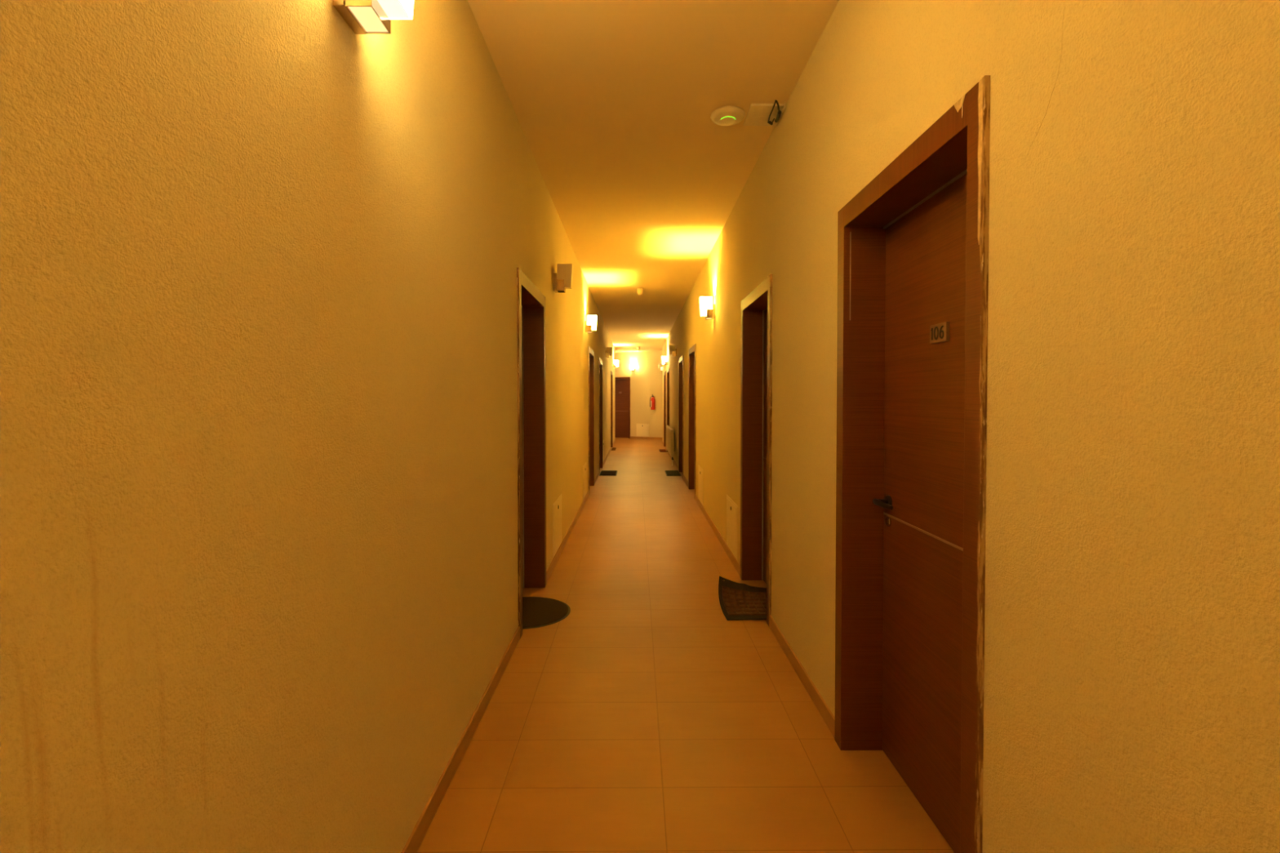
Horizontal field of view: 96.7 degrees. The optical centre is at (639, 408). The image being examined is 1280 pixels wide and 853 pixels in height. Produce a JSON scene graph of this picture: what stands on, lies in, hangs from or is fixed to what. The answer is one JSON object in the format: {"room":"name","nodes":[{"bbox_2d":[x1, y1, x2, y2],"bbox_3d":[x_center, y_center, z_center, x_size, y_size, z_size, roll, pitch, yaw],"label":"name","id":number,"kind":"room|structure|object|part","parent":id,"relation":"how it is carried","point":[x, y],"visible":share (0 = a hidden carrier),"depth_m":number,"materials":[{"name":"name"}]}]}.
{"room":"apartment building corridor","nodes":[
{"label":"apartment building corridor","id":0,"kind":"room"},
{"bbox_2d":[0,0,614,852],"bbox_3d":[-0.894,-0.249,7.691,0.250,3.150,23.400,0,1,0],"label":"wall","id":1,"kind":"structure","parent":0,"point":[260,260],"depth_m":1.07,"materials":[{"name":"paint"}]},
{"bbox_2d":[332,0,413,34],"bbox_3d":[-0.643,-1.067,1.392,0.163,0.232,0.110,0,1,0],"label":"wall sconce","id":2,"kind":"object","parent":1,"relation":"attached to","point":[362,16],"visible":1,"depth_m":1.40,"materials":[{"name":"silver metal"}]},
{"bbox_3d":[-0.710,-1.026,1.392,0.029,0.150,0.110,0,1,0],"label":"plate","id":3,"kind":"part","parent":2,"relation":"part of","materials":[{"name":"silver metal"}]},
{"bbox_2d":[348,6,387,31],"bbox_3d":[-0.664,-0.956,1.394,0.057,0.003,0.098,0,1,0],"label":"diffuser","id":4,"kind":"object","parent":2,"relation":"attached to","point":[366,19],"depth_m":1.39,"materials":[{"name":"white"}]},
{"bbox_3d":[-0.634,-0.985,1.394,0.110,0.004,0.079,0,1,0],"label":"lamp shade","id":5,"kind":"part","parent":2,"relation":"part of","materials":[{"name":"beige glass"}]},
{"bbox_3d":[-0.628,-1.083,1.392,0.132,0.200,0.100,0,1,0],"label":"lamp shade","id":6,"kind":"part","parent":2,"relation":"part of","materials":[{"name":"white glass"}]},
{"bbox_2d":[400,439,615,852],"bbox_3d":[-0.884,1.285,7.723,0.251,0.080,23.411,0,1,0],"label":"baseboard","id":7,"kind":"structure","parent":1,"relation":"attached to","point":[412,845],"depth_m":2.34,"materials":[{"name":"tile"}]},
{"bbox_2d":[516,267,546,639],"bbox_3d":[-0.844,0.269,3.934,0.231,2.245,1.011,0,1,0],"label":"door","id":8,"kind":"structure","parent":1,"relation":"in","point":[531,302],"depth_m":4.36,"materials":[{"name":"brown wood"}]},
{"bbox_3d":[-0.735,0.277,3.466,0.017,2.245,0.072,0,1,0],"label":"casing","id":9,"kind":"part","parent":8,"relation":"part of","materials":[{"name":"brown wood"}]},
{"bbox_3d":[-0.738,-0.811,3.916,0.017,0.085,0.865,0,1,0],"label":"head casing","id":10,"kind":"part","parent":8,"relation":"part of","materials":[{"name":"brown wood"}]},
{"bbox_3d":[-0.741,0.261,4.404,0.017,2.245,0.072,0,1,0],"label":"casing","id":11,"kind":"part","parent":8,"relation":"part of","materials":[{"name":"brown wood"}]},
{"bbox_2d":[552,493,561,558],"bbox_3d":[-0.744,1.050,5.164,0.015,0.460,0.560,0,1,0],"label":"access hatch","id":12,"kind":"object","parent":1,"relation":"attached to","point":[557,506],"visible":1,"depth_m":5.09,"materials":[{"name":"beige metal"}]},
{"bbox_2d":[553,263,573,293],"bbox_3d":[-0.669,-1.138,4.976,0.163,0.232,0.110,0,1,0],"label":"wall sconce","id":13,"kind":"object","parent":1,"relation":"attached to","point":[562,279],"visible":1,"depth_m":4.93,"materials":[{"name":"silver metal"}]},
{"bbox_3d":[-0.736,-1.097,4.977,0.029,0.150,0.110,0,1,0],"label":"plate","id":14,"kind":"part","parent":13,"relation":"part of","materials":[{"name":"silver metal"}]},
{"bbox_2d":[582,461,586,500],"bbox_3d":[-0.763,1.002,7.934,0.015,0.460,0.560,0,1,0],"label":"access hatch","id":15,"kind":"object","parent":1,"relation":"attached to","point":[584,466],"visible":1,"depth_m":7.86,"materials":[{"name":"beige metal"}]},
{"bbox_2d":[585,315,596,333],"bbox_3d":[-0.690,-1.191,8.026,0.163,0.232,0.110,0,1,0],"label":"wall sconce","id":16,"kind":"object","parent":1,"relation":"attached to","point":[591,322],"visible":1,"depth_m":7.98,"materials":[{"name":"silver metal"}]},
{"bbox_3d":[-0.757,-1.150,8.026,0.029,0.150,0.110,0,1,0],"label":"plate","id":17,"kind":"part","parent":16,"relation":"part of","materials":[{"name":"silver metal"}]},
{"bbox_2d":[588,346,594,490],"bbox_3d":[-0.880,0.180,9.048,0.231,2.245,1.011,0,1,0],"label":"door","id":18,"kind":"structure","parent":1,"relation":"in","point":[591,353],"depth_m":9.48,"materials":[{"name":"brown wood"}]},
{"bbox_3d":[-0.774,-0.900,9.030,0.017,0.085,0.865,0,1,0],"label":"head casing","id":19,"kind":"part","parent":18,"relation":"part of","materials":[{"name":"brown wood"}]},
{"bbox_3d":[-0.777,0.171,9.518,0.017,2.245,0.072,0,1,0],"label":"casing","id":20,"kind":"part","parent":18,"relation":"part of","materials":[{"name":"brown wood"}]},
{"bbox_2d":[599,357,602,474],"bbox_3d":[-0.897,0.137,11.467,0.231,2.245,1.011,0,1,0],"label":"door","id":21,"kind":"structure","parent":1,"relation":"in","point":[600,360],"depth_m":11.89,"materials":[{"name":"brown wood"}]},
{"bbox_3d":[-0.794,0.129,11.938,0.017,2.245,0.072,0,1,0],"label":"casing","id":22,"kind":"part","parent":21,"relation":"part of","materials":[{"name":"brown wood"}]},
{"bbox_2d":[602,440,604,462],"bbox_3d":[-0.794,0.925,12.313,0.015,0.460,0.560,0,1,0],"label":"access hatch","id":23,"kind":"object","parent":1,"relation":"attached to","point":[603,440],"visible":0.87,"depth_m":12.18,"materials":[{"name":"beige metal"}]},
{"bbox_2d":[604,346,612,357],"bbox_3d":[-0.727,-1.308,13.274,0.163,0.232,0.110,0,1,0],"label":"wall sconce","id":24,"kind":"object","parent":1,"relation":"attached to","point":[608,353],"visible":1,"depth_m":13.22,"materials":[{"name":"silver metal"}]},
{"bbox_3d":[-0.712,-1.324,13.274,0.132,0.200,0.100,0,1,0],"label":"lamp shade","id":25,"kind":"part","parent":24,"relation":"part of","materials":[{"name":"white glass"}]},
{"bbox_2d":[610,370,612,447],"bbox_3d":[-0.933,0.049,16.547,0.231,2.245,1.011,0,1,0],"label":"door","id":26,"kind":"structure","parent":1,"relation":"in","point":[611,371],"depth_m":16.06,"materials":[{"name":"brown wood"}]},
{"bbox_2d":[613,360,618,368],"bbox_3d":[-0.760,-1.400,17.973,0.163,0.232,0.110,0,1,0],"label":"wall sconce","id":27,"kind":"object","parent":1,"relation":"attached to","point":[615,362],"visible":1,"depth_m":17.93,"materials":[{"name":"silver metal"}]},
{"bbox_3d":[-0.745,-1.416,17.973,0.132,0.200,0.100,0,1,0],"label":"lamp shade","id":28,"kind":"part","parent":27,"relation":"part of","materials":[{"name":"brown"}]},
{"bbox_2d":[614,351,662,437],"bbox_3d":[-0.591,-0.481,20.979,7.616,3.150,0.250,0,1,26],"label":"wall","id":29,"kind":"structure","parent":0,"point":[646,380],"depth_m":20.46,"materials":[{"name":"paint"}]},
{"bbox_2d":[614,377,630,438],"bbox_3d":[-0.757,-0.030,21.043,1.011,2.245,0.231,0,1,26],"label":"door","id":30,"kind":"structure","parent":29,"relation":"in","point":[622,384],"depth_m":21.05,"materials":[{"name":"brown wood"}]},
{"bbox_3d":[-0.805,-1.108,20.930,0.865,0.085,0.017,0,1,26],"label":"head casing","id":31,"kind":"part","parent":30,"relation":"part of","materials":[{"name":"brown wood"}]},
{"bbox_3d":[-0.385,-0.025,20.740,0.072,2.245,0.017,0,1,26],"label":"casing","id":32,"kind":"part","parent":30,"relation":"part of","materials":[{"name":"brown wood"}]},
{"bbox_2d":[630,364,635,370],"bbox_3d":[-0.272,-1.475,20.573,0.110,0.232,0.163,0,1,26],"label":"wall sconce","id":33,"kind":"object","parent":29,"relation":"attached to","point":[632,366],"visible":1,"depth_m":20.52,"materials":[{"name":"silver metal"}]},
{"bbox_2d":[636,423,648,436],"bbox_3d":[0.092,0.782,20.515,0.500,0.460,0.015,0,1,26],"label":"access hatch","id":34,"kind":"object","parent":29,"relation":"attached to","point":[642,429],"visible":1,"depth_m":20.51,"materials":[{"name":"beige metal"}]},
{"bbox_2d":[630,436,662,439],"bbox_3d":[-0.649,1.056,20.889,7.392,0.080,0.011,0,1,26],"label":"baseboard","id":35,"kind":"structure","parent":29,"relation":"attached to","point":[636,437],"depth_m":20.44,"materials":[{"name":"tile"}]},
{"bbox_2d":[649,394,654,409],"bbox_3d":[0.455,-0.227,20.215,0.193,0.548,0.153,-1,1,-27],"label":"fire extinguisher","id":36,"kind":"object","parent":29,"relation":"attached to","point":[652,399],"visible":1,"depth_m":20.16,"materials":[{"name":"red metal"}]},
{"bbox_2d":[467,0,839,352],"bbox_3d":[-0.370,-1.913,9.866,7.800,0.100,28.200,0,1,0],"label":"ceiling","id":37,"kind":"structure","parent":0,"point":[613,102],"depth_m":3.37,"materials":[{"name":"paint"}]},
{"bbox_2d":[636,287,643,294],"bbox_3d":[0.001,-1.792,8.720,0.108,0.102,0.108,0,1,0],"label":"smoke detector","id":38,"kind":"object","parent":37,"relation":"attached to","point":[639,290],"visible":1,"depth_m":8.68,"materials":[{"name":"white paint"}]},
{"bbox_2d":[711,106,745,125],"bbox_3d":[0.521,-1.728,3.374,0.202,0.042,0.202,0,1,0],"label":"smoke detector","id":39,"kind":"object","parent":37,"relation":"attached to","point":[726,115],"visible":1,"depth_m":3.33,"materials":[{"name":"white plastic"}]},
{"bbox_2d":[743,102,786,126],"bbox_3d":[0.735,-1.734,3.373,0.197,0.030,0.255,0,1,0],"label":"cover plate","id":40,"kind":"object","parent":37,"relation":"attached to","point":[757,114],"visible":0.84,"depth_m":3.35,"materials":[{"name":"paint"}]},
{"bbox_2d":[767,99,781,124],"bbox_3d":[0.789,-1.717,3.316,0.068,0.045,0.246,0,1,0],"label":"loose cable","id":41,"kind":"object","parent":37,"relation":"hanging from","point":[779,113],"visible":1,"depth_m":3.31,"materials":[{"name":"black plastic"}]},
{"bbox_2d":[417,437,954,852],"bbox_3d":[-0.370,1.337,9.922,7.800,0.100,28.200,0,1,0],"label":"floor","id":42,"kind":"structure","parent":0,"point":[644,718],"depth_m":2.51,"materials":[{"name":"tile"}]},
{"bbox_2d":[522,596,570,629],"bbox_3d":[-0.682,1.387,3.885,0.410,0.010,0.580,0,1,0],"label":"doormat","id":43,"kind":"object","parent":42,"relation":"on","point":[537,611],"visible":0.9,"depth_m":3.87,"materials":[{"name":"grey fabric"}]},
{"bbox_2d":[599,470,617,475],"bbox_3d":[-0.613,1.259,11.090,0.330,0.014,0.700,0,1,0],"label":"doormat","id":44,"kind":"object","parent":42,"relation":"on","point":[603,473],"visible":1,"depth_m":11.04,"materials":[{"name":"grey fabric"}]},
{"bbox_2d":[658,448,666,452],"bbox_3d":[0.639,1.176,15.853,0.200,0.014,0.750,0,1,0],"label":"doormat","id":45,"kind":"object","parent":42,"relation":"on","point":[660,450],"visible":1,"depth_m":15.76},
{"bbox_2d":[664,470,681,475],"bbox_3d":[0.638,1.260,11.078,0.278,0.014,0.740,0,1,0],"label":"doormat","id":46,"kind":"object","parent":42,"relation":"on","point":[668,473],"visible":0.88,"depth_m":11.04,"materials":[{"name":"grey fabric"}]},
{"bbox_2d":[718,576,766,620],"bbox_3d":[0.770,1.336,4.051,0.427,0.106,0.643,0,1,0],"label":"doormat","id":47,"kind":"object","parent":42,"relation":"on","point":[738,601],"visible":0.78,"depth_m":4.07,"materials":[{"name":"brown fabric"}]},
{"bbox_2d":[662,0,1279,852],"bbox_3d":[0.936,-0.242,7.254,0.250,3.150,22.500,0,1,0],"label":"wall","id":48,"kind":"structure","parent":0,"point":[1131,686],"depth_m":1.09,"materials":[{"name":"paint"}]},
{"bbox_2d":[658,362,663,370],"bbox_3d":[0.656,-1.300,17.685,0.163,0.232,0.110,0,1,0],"label":"wall sconce","id":49,"kind":"object","parent":48,"relation":"attached to","point":[660,365],"visible":0.98,"depth_m":17.63,"materials":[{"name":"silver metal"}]},
{"bbox_3d":[0.640,-1.316,17.685,0.132,0.200,0.100,0,1,0],"label":"lamp shade","id":50,"kind":"part","parent":49,"relation":"part of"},
{"bbox_2d":[663,371,666,446],"bbox_3d":[0.846,0.044,16.789,0.231,2.245,1.011,0,1,0],"label":"door","id":51,"kind":"structure","parent":48,"relation":"in","point":[664,372],"depth_m":17.21,"materials":[{"name":"brown wood"}]},
{"bbox_3d":[0.736,0.036,17.258,0.017,2.245,0.072,0,1,0],"label":"casing","id":52,"kind":"part","parent":51,"relation":"part of","materials":[{"name":"brown wood"}]},
{"bbox_2d":[662,356,667,365],"bbox_3d":[0.672,-1.285,15.385,0.163,0.232,0.110,0,1,0],"label":"wall sconce","id":53,"kind":"object","parent":48,"relation":"attached to","point":[664,361],"visible":0.99,"depth_m":15.34,"materials":[{"name":"silver metal"}]},
{"bbox_2d":[666,368,669,455],"bbox_3d":[0.857,0.074,15.109,0.231,2.245,1.011,0,1,0],"label":"door","id":54,"kind":"structure","parent":48,"relation":"in","point":[668,370],"depth_m":15.53,"materials":[{"name":"brown wood"}]},
{"bbox_3d":[0.748,0.066,15.578,0.017,2.245,0.072,0,1,0],"label":"casing","id":55,"kind":"part","parent":54,"relation":"part of","materials":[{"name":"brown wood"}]},
{"bbox_3d":[0.755,0.082,14.641,0.017,2.245,0.072,0,1,0],"label":"casing","id":56,"kind":"part","parent":54,"relation":"part of","materials":[{"name":"brown wood"}]},
{"bbox_2d":[666,425,675,465],"bbox_3d":[0.717,0.835,13.359,0.100,0.780,2.174,0,1,0],"label":"radiator","id":57,"kind":"object","parent":48,"relation":"attached to","point":[670,434],"visible":1,"depth_m":12.65,"materials":[{"name":"metal"}]},
{"bbox_3d":[0.676,0.739,13.370,0.018,0.575,2.140,0,1,0],"label":"panel","id":58,"kind":"part","parent":57,"relation":"part of","materials":[{"name":"metal"}]},
{"bbox_2d":[668,345,676,356],"bbox_3d":[0.695,-1.227,12.086,0.163,0.232,0.110,0,1,0],"label":"wall sconce","id":59,"kind":"object","parent":48,"relation":"attached to","point":[673,351],"visible":1,"depth_m":12.04,"materials":[{"name":"silver metal"}]},
{"bbox_3d":[0.680,-1.243,12.085,0.132,0.200,0.100,0,1,0],"label":"lamp shade","id":60,"kind":"part","parent":59,"relation":"part of","materials":[{"name":"white glass"}]},
{"bbox_2d":[678,355,683,474],"bbox_3d":[0.887,0.148,10.830,0.231,2.245,1.011,0,1,0],"label":"door","id":61,"kind":"structure","parent":48,"relation":"in","point":[681,359],"depth_m":11.26,"materials":[{"name":"brown wood"}]},
{"bbox_3d":[0.778,0.140,11.299,0.017,2.245,0.072,0,1,0],"label":"casing","id":62,"kind":"part","parent":61,"relation":"part of","materials":[{"name":"brown wood"}]},
{"bbox_2d":[688,343,696,493],"bbox_3d":[0.902,0.186,8.700,0.231,2.245,1.011,0,1,0],"label":"door","id":63,"kind":"structure","parent":48,"relation":"in","point":[692,351],"depth_m":9.13,"materials":[{"name":"brown wood"}]},
{"bbox_3d":[0.793,0.177,9.169,0.017,2.245,0.072,0,1,0],"label":"casing","id":64,"kind":"part","parent":63,"relation":"part of","materials":[{"name":"brown wood"}]},
{"bbox_3d":[0.796,-0.894,8.681,0.017,0.085,0.865,0,1,0],"label":"head casing","id":65,"kind":"part","parent":63,"relation":"part of","materials":[{"name":"brown wood"}]},
{"bbox_2d":[697,464,703,506],"bbox_3d":[0.802,1.008,7.545,0.015,0.460,0.560,0,1,0],"label":"access hatch","id":66,"kind":"object","parent":48,"relation":"attached to","point":[700,471],"visible":1,"depth_m":7.49,"materials":[{"name":"beige metal"}]},
{"bbox_2d":[699,296,715,319],"bbox_3d":[0.737,-1.100,6.237,0.163,0.232,0.110,0,1,0],"label":"wall sconce","id":67,"kind":"object","parent":48,"relation":"attached to","point":[707,308],"visible":1,"depth_m":6.19,"materials":[{"name":"silver metal"}]},
{"bbox_3d":[0.803,-1.059,6.238,0.029,0.150,0.110,0,1,0],"label":"plate","id":68,"kind":"part","parent":67,"relation":"part of","materials":[{"name":"silver metal"}]},
{"bbox_2d":[726,494,737,559],"bbox_3d":[0.819,1.051,5.105,0.015,0.460,0.560,0,1,0],"label":"access hatch","id":69,"kind":"object","parent":48,"relation":"attached to","point":[731,507],"visible":1,"depth_m":5.02,"materials":[{"name":"beige metal"}]},
{"bbox_2d":[662,440,835,737],"bbox_3d":[0.925,1.293,7.286,0.251,0.080,22.511,0,1,0],"label":"baseboard","id":70,"kind":"structure","parent":48,"relation":"attached to","point":[827,715],"depth_m":3.10,"materials":[{"name":"tile"}]},
{"bbox_2d":[740,274,772,627],"bbox_3d":[0.935,0.266,4.116,0.231,2.245,1.011,0,1,0],"label":"door","id":71,"kind":"structure","parent":48,"relation":"in","point":[756,358],"depth_m":4.54,"materials":[{"name":"brown wood"}]},
{"bbox_3d":[0.825,0.258,4.585,0.017,2.245,0.072,0,1,0],"label":"casing","id":72,"kind":"part","parent":71,"relation":"part of","materials":[{"name":"brown wood"}]},
{"bbox_3d":[0.829,-0.814,4.097,0.017,0.085,0.865,0,1,0],"label":"head casing","id":73,"kind":"part","parent":71,"relation":"part of","materials":[{"name":"brown wood"}]},
{"bbox_3d":[0.832,0.274,3.647,0.017,2.245,0.072,0,1,0],"label":"casing","id":74,"kind":"part","parent":71,"relation":"part of","materials":[{"name":"brown wood"}]},
{"bbox_2d":[834,75,990,852],"bbox_3d":[0.950,0.304,1.909,0.231,2.245,1.011,0,1,0],"label":"door","id":75,"kind":"structure","parent":48,"relation":"in","point":[912,331],"depth_m":2.02,"materials":[{"name":"brown wood"}]},
{"bbox_3d":[0.841,0.296,2.377,0.017,2.245,0.072,0,1,0],"label":"casing","id":76,"kind":"part","parent":75,"relation":"part of","materials":[{"name":"brown wood"}]},
{"bbox_3d":[0.971,0.376,2.241,0.066,0.052,0.146,0,1,0],"label":"handle","id":77,"kind":"part","parent":75,"relation":"part of","materials":[{"name":"black metal"}]},
{"bbox_3d":[0.844,-0.776,1.890,0.017,0.085,0.865,0,1,0],"label":"head casing","id":78,"kind":"part","parent":75,"relation":"part of","materials":[{"name":"brown wood"}]},
{"bbox_3d":[1.000,-0.252,1.900,0.011,0.062,0.104,0,1,0],"label":"number plate","id":79,"kind":"part","parent":75,"relation":"part of","materials":[{"name":"metal"}]},
{"bbox_3d":[0.847,0.312,1.440,0.017,2.245,0.072,0,1,0],"label":"casing","id":80,"kind":"part","parent":75,"relation":"part of","materials":[{"name":"brown wood"}]}
]}

